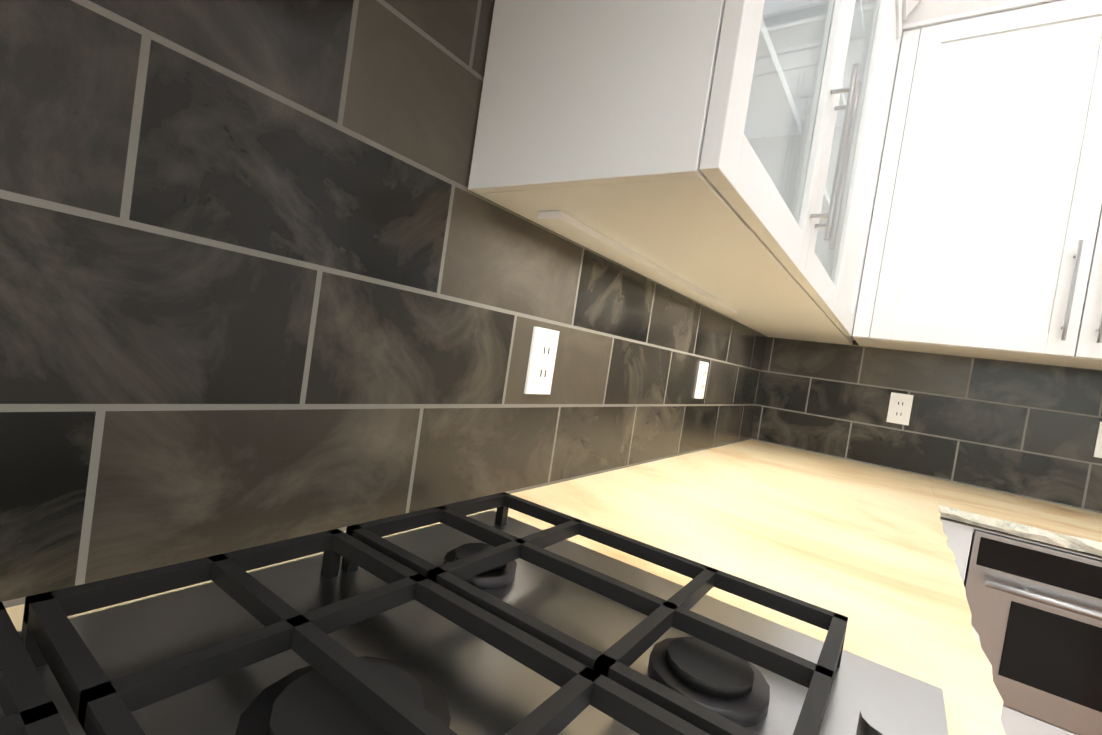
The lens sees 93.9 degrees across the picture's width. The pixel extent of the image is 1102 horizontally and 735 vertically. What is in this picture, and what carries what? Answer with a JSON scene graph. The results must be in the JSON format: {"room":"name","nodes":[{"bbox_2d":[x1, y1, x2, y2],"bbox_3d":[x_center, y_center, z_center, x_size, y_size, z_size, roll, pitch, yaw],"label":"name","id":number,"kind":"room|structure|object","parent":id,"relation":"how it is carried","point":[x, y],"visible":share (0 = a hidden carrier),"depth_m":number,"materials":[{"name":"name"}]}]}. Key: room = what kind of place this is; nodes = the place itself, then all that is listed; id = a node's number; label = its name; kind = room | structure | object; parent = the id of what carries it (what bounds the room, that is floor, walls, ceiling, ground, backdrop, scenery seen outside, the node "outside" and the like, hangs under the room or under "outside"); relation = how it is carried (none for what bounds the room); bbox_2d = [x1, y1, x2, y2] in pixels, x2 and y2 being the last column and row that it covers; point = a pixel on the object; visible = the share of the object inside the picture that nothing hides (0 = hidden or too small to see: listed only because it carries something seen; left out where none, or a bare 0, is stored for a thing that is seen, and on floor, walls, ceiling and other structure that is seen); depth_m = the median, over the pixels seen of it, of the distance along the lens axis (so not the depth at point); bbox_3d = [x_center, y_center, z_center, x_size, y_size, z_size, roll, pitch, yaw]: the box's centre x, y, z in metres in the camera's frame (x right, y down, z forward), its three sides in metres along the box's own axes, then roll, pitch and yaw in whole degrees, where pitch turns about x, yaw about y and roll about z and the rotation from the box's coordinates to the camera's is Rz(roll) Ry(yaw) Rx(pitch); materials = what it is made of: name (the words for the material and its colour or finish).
{"room":"kitchen","nodes":[
{"label":"kitchen","id":0,"kind":"room"},
{"bbox_3d":[2.240,1.562,-0.408,6.000,0.060,11.600,10,2,35],"label":"floor","id":1,"kind":"structure","parent":0,"visible":0},
{"bbox_2d":[945,520,1101,734],"bbox_3d":[1.471,0.689,1.373,0.628,0.380,0.519,10,2,35],"label":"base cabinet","id":2,"kind":"object","parent":1,"relation":"on","point":[1035,607],"depth_m":1.25,"materials":[{"name":"silver metal"}]},
{"bbox_2d":[0,439,1007,734],"bbox_3d":[-0.217,0.211,0.083,0.660,0.093,4.785,10,2,35],"label":"countertop","id":3,"kind":"structure","parent":2,"relation":"on","point":[750,587],"depth_m":0.42,"materials":[{"name":"beige wood"}]},
{"bbox_2d":[952,482,1101,556],"bbox_3d":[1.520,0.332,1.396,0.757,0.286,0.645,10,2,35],"label":"countertop","id":4,"kind":"structure","parent":2,"relation":"on","point":[1080,530],"depth_m":1.36,"materials":[{"name":"beige wood"}]},
{"bbox_3d":[3.269,0.205,0.727,5.600,2.855,0.200,10,2,35],"label":"wall","id":5,"kind":"structure","parent":0,"visible":0},
{"bbox_2d":[751,336,1101,512],"bbox_3d":[1.466,0.191,1.842,1.386,0.500,0.010,10,2,35],"label":"wall tile","id":6,"kind":"structure","parent":5,"relation":"attached to","point":[1026,430],"depth_m":1.86,"materials":[{"name":"tile"}]},
{"bbox_2d":[886,392,913,424],"bbox_3d":[1.314,0.155,1.938,0.070,0.114,0.009,10,2,35],"label":"electrical outlet","id":7,"kind":"object","parent":6,"relation":"attached to","point":[899,409],"visible":1,"depth_m":1.94,"materials":[{"name":"white plastic"}]},
{"bbox_2d":[1093,422,1101,457],"bbox_3d":[1.768,0.233,1.619,0.070,0.114,0.009,10,2,35],"label":"electrical outlet","id":8,"kind":"object","parent":6,"relation":"attached to","point":[1098,450],"visible":1,"depth_m":1.64,"materials":[{"name":"white plastic"}]},
{"bbox_3d":[-1.104,-0.408,-0.557,0.200,2.855,7.336,10,2,35],"label":"wall","id":9,"kind":"structure","parent":0,"visible":0},
{"bbox_2d":[0,0,766,607],"bbox_3d":[-0.442,-0.401,0.203,0.010,1.210,4.936,10,2,35],"label":"wall tile","id":10,"kind":"structure","parent":9,"relation":"attached to","point":[274,270],"depth_m":0.51,"materials":[{"name":"tile"}]},
{"bbox_2d":[524,326,558,393],"bbox_3d":[-0.014,-0.010,0.892,0.009,0.114,0.070,10,2,35],"label":"electrical outlet","id":11,"kind":"object","parent":10,"relation":"attached to","point":[542,357],"visible":1,"depth_m":0.88,"materials":[{"name":"white plastic"}]},
{"bbox_2d":[694,361,708,398],"bbox_3d":[0.468,0.040,1.591,0.009,0.114,0.070,10,2,35],"label":"electrical outlet","id":12,"kind":"object","parent":10,"relation":"attached to","point":[701,380],"visible":1,"depth_m":1.58,"materials":[{"name":"white plastic"}]},
{"bbox_2d":[696,0,927,343],"bbox_3d":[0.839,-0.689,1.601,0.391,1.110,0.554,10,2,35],"label":"upper cabinet","id":13,"kind":"object","parent":9,"relation":"attached to","point":[820,91],"depth_m":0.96,"materials":[{"name":"white paint"}]},
{"bbox_2d":[872,0,1101,369],"bbox_3d":[1.595,-0.575,1.555,1.059,1.110,0.401,10,2,35],"label":"upper cabinet","id":14,"kind":"object","parent":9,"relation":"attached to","point":[925,176],"depth_m":1.55,"materials":[{"name":"white paint"}]}
]}

